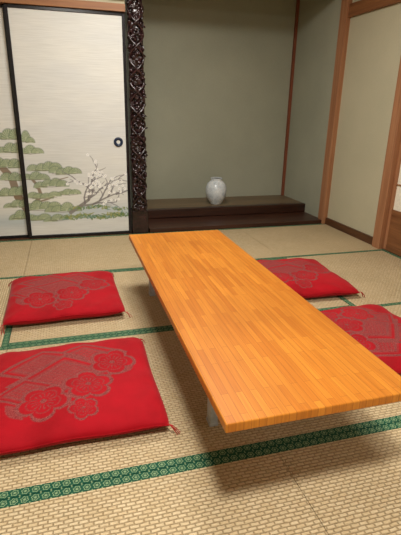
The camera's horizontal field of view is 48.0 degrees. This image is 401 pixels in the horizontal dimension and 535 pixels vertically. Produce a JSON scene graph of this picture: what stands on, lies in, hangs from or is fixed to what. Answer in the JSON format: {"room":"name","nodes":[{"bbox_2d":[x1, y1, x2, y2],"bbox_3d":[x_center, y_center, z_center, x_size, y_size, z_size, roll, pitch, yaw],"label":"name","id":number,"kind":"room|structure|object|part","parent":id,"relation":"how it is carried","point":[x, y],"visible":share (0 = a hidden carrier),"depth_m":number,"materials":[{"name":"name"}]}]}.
{"room":"japanese tatami room","nodes":[
{"label":"japanese tatami room","id":0,"kind":"room"},
{"bbox_2d":[84,0,124,3],"bbox_3d":[-1.844,-2.200,2.931,2.645,0.685,0.120,-4,20,-16],"label":"wall","id":1,"kind":"structure","parent":0,"point":[108,1],"depth_m":3.32,"materials":[{"name":"beige paint"}]},
{"bbox_2d":[0,4,28,237],"bbox_3d":[-1.806,-1.028,3.363,0.846,1.709,0.026,-4,20,-16],"label":"sliding door","id":2,"kind":"structure","parent":1,"relation":"in","point":[12,209],"depth_m":3.52,"materials":[{"name":"paint"}]},
{"bbox_3d":[-1.411,-1.059,3.473,0.024,1.709,0.026,-4,20,-16],"label":"stile","id":3,"kind":"part","parent":2,"relation":"part of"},
{"bbox_2d":[0,0,124,12],"bbox_3d":[-1.847,-1.850,3.042,2.645,0.050,0.130,-4,20,-16],"label":"trim","id":4,"kind":"structure","parent":1,"relation":"attached to","point":[75,4],"depth_m":3.25,"materials":[{"name":"brown wood"}]},
{"bbox_2d":[3,3,131,237],"bbox_3d":[-0.994,-1.079,3.554,0.845,1.709,0.031,-4,20,-16],"label":"sliding door","id":5,"kind":"structure","parent":1,"relation":"in","point":[68,62],"depth_m":3.51,"materials":[{"name":"paint"}]},
{"bbox_3d":[-1.389,-1.049,3.447,0.024,1.709,0.026,-4,20,-16],"label":"stile","id":6,"kind":"part","parent":5,"relation":"part of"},
{"bbox_3d":[-0.977,-1.873,3.275,0.797,0.024,0.026,-4,20,-16],"label":"rail","id":7,"kind":"part","parent":5,"relation":"part of","materials":[{"name":"black paint"}]},
{"bbox_3d":[-0.669,-1.021,3.665,0.076,0.076,0.014,-4,20,-16],"label":"finger pull","id":8,"kind":"part","parent":5,"relation":"part of","materials":[{"name":"black metal"}]},
{"bbox_3d":[-0.600,-1.110,3.667,0.024,1.709,0.026,-4,20,-16],"label":"stile","id":9,"kind":"part","parent":5,"relation":"part of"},
{"bbox_2d":[125,29,130,192],"bbox_3d":[-0.676,-1.603,4.033,0.100,2.500,0.770,-4,20,-16],"label":"wall","id":10,"kind":"structure","parent":0,"point":[125,29],"depth_m":3.71,"materials":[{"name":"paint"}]},
{"bbox_2d":[0,233,131,240],"bbox_3d":[-1.885,-0.191,3.639,2.645,0.054,0.112,-4,20,-16],"label":"trim","id":11,"kind":"structure","parent":10,"relation":"attached to","point":[123,233],"depth_m":3.75,"materials":[{"name":"brown wood"}]},
{"bbox_2d":[0,235,27,238],"bbox_3d":[-1.832,-0.233,3.642,0.817,0.024,0.026,-4,20,-16],"label":"rail","id":12,"kind":"object","parent":11,"relation":"on","point":[12,236],"visible":1,"depth_m":3.71,"materials":[{"name":"black paint"}]},
{"bbox_2d":[32,230,128,237],"bbox_3d":[-1.011,-0.285,3.838,0.797,0.024,0.026,-4,20,-16],"label":"rail","id":13,"kind":"object","parent":11,"relation":"on","point":[127,231],"visible":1,"depth_m":3.82,"materials":[{"name":"black paint"}]},
{"bbox_2d":[142,0,295,198],"bbox_3d":[0.127,-1.821,4.698,2.030,2.500,0.130,-4,20,-16],"label":"wall","id":14,"kind":"structure","parent":0,"point":[217,72],"depth_m":4.65,"materials":[{"name":"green paint"}]},
{"bbox_2d":[281,0,299,194],"bbox_3d":[0.973,-1.939,4.828,0.027,2.332,0.027,-4,20,-16],"label":"trim","id":15,"kind":"structure","parent":14,"relation":"attached to","point":[297,1],"depth_m":4.84,"materials":[{"name":"brown wood"}]},
{"bbox_2d":[155,212,288,218],"bbox_3d":[-0.318,0.550,1.828,4.775,0.070,6.618,-4,20,-16],"label":"floor","id":16,"kind":"structure","parent":0,"point":[286,212],"depth_m":4.91,"materials":[{"name":"brown wood"}]},
{"bbox_2d":[0,346,7,353],"bbox_3d":[-1.634,0.602,1.421,1.820,0.051,0.909,-4,20,-16],"label":"mat","id":17,"kind":"object","parent":16,"relation":"on","point":[2,349],"visible":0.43,"depth_m":2.04,"materials":[{"name":"beige wicker"}]},
{"bbox_2d":[0,278,17,346],"bbox_3d":[-1.449,0.271,2.366,0.909,0.051,0.909,-4,20,-16],"label":"mat","id":18,"kind":"object","parent":16,"relation":"on","point":[5,289],"visible":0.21,"depth_m":2.45,"materials":[{"name":"beige wicker"}]},
{"bbox_2d":[0,239,31,278],"bbox_3d":[-2.139,0.008,3.067,1.820,0.051,0.909,-4,20,-16],"label":"mat","id":19,"kind":"object","parent":16,"relation":"on","point":[14,254],"visible":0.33,"depth_m":3.26,"materials":[{"name":"beige wicker"}]},
{"bbox_2d":[125,0,148,233],"bbox_3d":[-0.517,-1.450,3.612,0.160,2.500,0.178,-4,20,-16],"label":"post","id":20,"kind":"object","parent":16,"relation":"on","point":[134,9],"visible":1,"depth_m":3.62,"materials":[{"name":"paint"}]},
{"bbox_2d":[24,228,280,276],"bbox_3d":[-0.389,-0.128,3.555,1.820,0.051,0.909,-4,20,-16],"label":"mat","id":21,"kind":"object","parent":16,"relation":"on","point":[48,256],"visible":0.52,"depth_m":3.41,"materials":[{"name":"beige wicker"}]},
{"bbox_2d":[0,446,327,534],"bbox_3d":[-0.506,0.831,0.841,1.820,0.051,0.909,-4,20,-16],"label":"mat","id":22,"kind":"object","parent":16,"relation":"on","point":[254,492],"visible":1,"depth_m":1.26,"materials":[{"name":"beige wicker"}]},
{"bbox_2d":[8,258,349,345],"bbox_3d":[-0.136,0.169,2.732,1.820,0.051,0.909,-4,20,-16],"label":"mat","id":23,"kind":"object","parent":16,"relation":"on","point":[146,312],"visible":0.14,"depth_m":2.34,"materials":[{"name":"beige wicker"}]},
{"bbox_2d":[0,271,129,334],"bbox_3d":[-0.768,0.149,2.537,0.673,0.092,0.679,-5,20,-17],"label":"floor cushion","id":24,"kind":"object","parent":23,"relation":"on","point":[71,295],"visible":1,"depth_m":2.40,"materials":[{"name":"red fabric"}]},
{"bbox_2d":[257,258,364,298],"bbox_3d":[0.596,0.054,2.877,0.659,0.097,0.675,-4,20,-13],"label":"floor cushion","id":25,"kind":"object","parent":23,"relation":"on","point":[308,278],"visible":0.56,"depth_m":2.74,"materials":[{"name":"red fabric"}]},
{"bbox_3d":[0.592,0.065,2.883,0.596,0.022,0.606,-4,20,-13],"label":"seam cord","id":26,"kind":"part","parent":25,"relation":"part of","materials":[{"name":"red fabric"}]},
{"bbox_2d":[0,328,400,499],"bbox_3d":[0.116,0.466,1.909,1.820,0.051,0.909,-4,20,-16],"label":"mat","id":27,"kind":"object","parent":16,"relation":"on","point":[184,398],"visible":0.23,"depth_m":1.52,"materials":[{"name":"beige wicker"}]},
{"bbox_2d":[0,337,179,455],"bbox_3d":[-0.483,0.442,1.719,0.684,0.096,0.674,-4,20,-16],"label":"floor cushion","id":28,"kind":"object","parent":27,"relation":"on","point":[50,396],"visible":1,"depth_m":1.59,"materials":[{"name":"red fabric"}]},
{"bbox_2d":[129,230,400,432],"bbox_3d":[0.084,0.226,2.017,0.563,0.329,1.768,-4,20,-16],"label":"table","id":29,"kind":"object","parent":27,"relation":"on","point":[261,354],"visible":1,"depth_m":1.49,"materials":[{"name":"brown wood"}]},
{"bbox_3d":[-0.286,0.014,2.617,0.028,0.290,0.040,-4,20,-16],"label":"leg","id":30,"kind":"part","parent":29,"relation":"part of","materials":[{"name":"grey metal"}]},
{"bbox_3d":[0.044,0.402,1.542,0.028,0.290,0.040,-4,20,-16],"label":"leg","id":31,"kind":"part","parent":29,"relation":"part of","materials":[{"name":"grey metal"}]},
{"bbox_2d":[320,304,400,374],"bbox_3d":[0.783,0.325,2.125,0.657,0.095,0.666,-5,20,-17],"label":"floor cushion","id":32,"kind":"object","parent":27,"relation":"on","point":[373,326],"visible":0.4,"depth_m":2.11,"materials":[{"name":"red fabric"}]},
{"bbox_2d":[147,195,304,218],"bbox_3d":[0.175,-0.653,4.763,1.784,0.087,0.539,-4,20,-16],"label":"platform","id":33,"kind":"object","parent":16,"relation":"on","point":[236,205],"visible":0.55,"depth_m":4.62,"materials":[{"name":"brown wood"}]},
{"bbox_2d":[206,177,226,204],"bbox_3d":[0.160,-0.786,4.617,0.216,0.266,0.216,-4,20,-16],"label":"ceramic vase","id":34,"kind":"object","parent":33,"relation":"on","point":[216,189],"visible":1,"depth_m":4.54,"materials":[{"name":"ceramic"}]},
{"bbox_2d":[148,212,321,232],"bbox_3d":[0.329,-0.426,4.387,1.725,0.085,0.375,-4,20,-16],"label":"board","id":35,"kind":"object","parent":16,"relation":"on","point":[292,218],"depth_m":4.31,"materials":[{"name":"brown wood"}]},
{"bbox_2d":[240,224,383,257],"bbox_3d":[0.924,-0.230,3.921,0.909,0.051,0.909,-4,20,-16],"label":"mat","id":36,"kind":"object","parent":16,"relation":"on","point":[288,241],"visible":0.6,"depth_m":3.85,"materials":[{"name":"beige wicker"}]},
{"bbox_2d":[318,0,352,223],"bbox_3d":[1.287,-1.579,4.085,0.165,2.500,0.100,-4,20,-16],"label":"pillar","id":37,"kind":"structure","parent":16,"relation":"on","point":[344,22],"depth_m":4.09,"materials":[{"name":"brown wood"}]},
{"bbox_2d":[274,421,400,534],"bbox_3d":[1.244,0.696,1.329,1.820,0.051,0.909,-4,20,-16],"label":"mat","id":38,"kind":"object","parent":16,"relation":"on","point":[351,480],"visible":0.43,"depth_m":1.37,"materials":[{"name":"beige wicker"}]},
{"bbox_2d":[283,250,400,305],"bbox_3d":[1.177,0.067,3.098,0.909,0.051,0.909,-4,20,-16],"label":"mat","id":39,"kind":"object","parent":16,"relation":"on","point":[375,274],"visible":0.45,"depth_m":3.10,"materials":[{"name":"beige wicker"}]},
{"bbox_2d":[372,57,400,248],"bbox_3d":[1.529,-1.301,3.313,0.155,2.500,0.090,-4,20,-16],"label":"pillar","id":40,"kind":"structure","parent":16,"relation":"on","point":[394,138],"depth_m":3.47,"materials":[{"name":"brown wood"}]},
{"bbox_2d":[378,302,400,316],"bbox_3d":[1.429,0.364,2.274,0.909,0.051,0.909,-4,20,-16],"label":"mat","id":41,"kind":"object","parent":16,"relation":"on","point":[394,308],"visible":0.02,"depth_m":2.56,"materials":[{"name":"beige wicker"}]},
{"bbox_3d":[2.042,0.471,2.013,0.130,0.050,3.700,-4,20,-16],"label":"trim","id":42,"kind":"structure","parent":16,"relation":"on","visible":0},
{"bbox_2d":[386,245,400,255],"bbox_3d":[1.627,-0.024,3.245,0.026,0.037,0.860,-4,20,-16],"label":"rail","id":43,"kind":"object","parent":42,"relation":"on","point":[391,249],"visible":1,"depth_m":3.55,"materials":[{"name":"brown wood"}]},
{"bbox_2d":[284,0,400,236],"bbox_3d":[1.286,-1.593,4.123,0.145,2.500,1.700,-4,20,-16],"label":"wall","id":44,"kind":"structure","parent":0,"point":[373,54],"depth_m":4.01,"materials":[{"name":"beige paint"}]},
{"bbox_2d":[325,217,372,244],"bbox_3d":[1.338,-0.336,4.073,0.018,0.065,0.760,-4,20,-16],"label":"baseboard","id":45,"kind":"structure","parent":44,"relation":"attached to","point":[348,230],"depth_m":4.04,"materials":[{"name":"brown wood"}]},
{"bbox_2d":[348,0,400,17],"bbox_3d":[1.371,-2.048,3.466,0.025,0.100,0.760,-4,20,-16],"label":"trim","id":46,"kind":"structure","parent":44,"relation":"attached to","point":[360,7],"depth_m":3.58,"materials":[{"name":"brown wood"}]},
{"bbox_2d":[383,141,400,250],"bbox_3d":[1.641,-0.829,2.970,0.026,1.737,0.900,-4,20,-16],"label":"sliding door","id":47,"kind":"structure","parent":44,"relation":"in","point":[394,237],"depth_m":3.51,"materials":[{"name":"brown wood"}]},
{"bbox_3d":[1.520,-0.970,3.364,0.026,1.737,0.030,-4,20,-16],"label":"stile","id":48,"kind":"part","parent":47,"relation":"part of","materials":[{"name":"brown wood"}]},
{"bbox_3d":[1.632,-0.296,3.149,0.026,0.040,0.860,-4,20,-16],"label":"middle rail","id":49,"kind":"part","parent":47,"relation":"part of","materials":[{"name":"brown wood"}]},
{"bbox_2d":[393,166,400,211],"bbox_3d":[1.646,-0.961,2.913,0.002,1.390,0.880,-4,20,-16],"label":"paper","id":50,"kind":"object","parent":47,"relation":"attached to","point":[397,204],"visible":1,"depth_m":3.46,"materials":[{"name":"white paper"}]}
]}

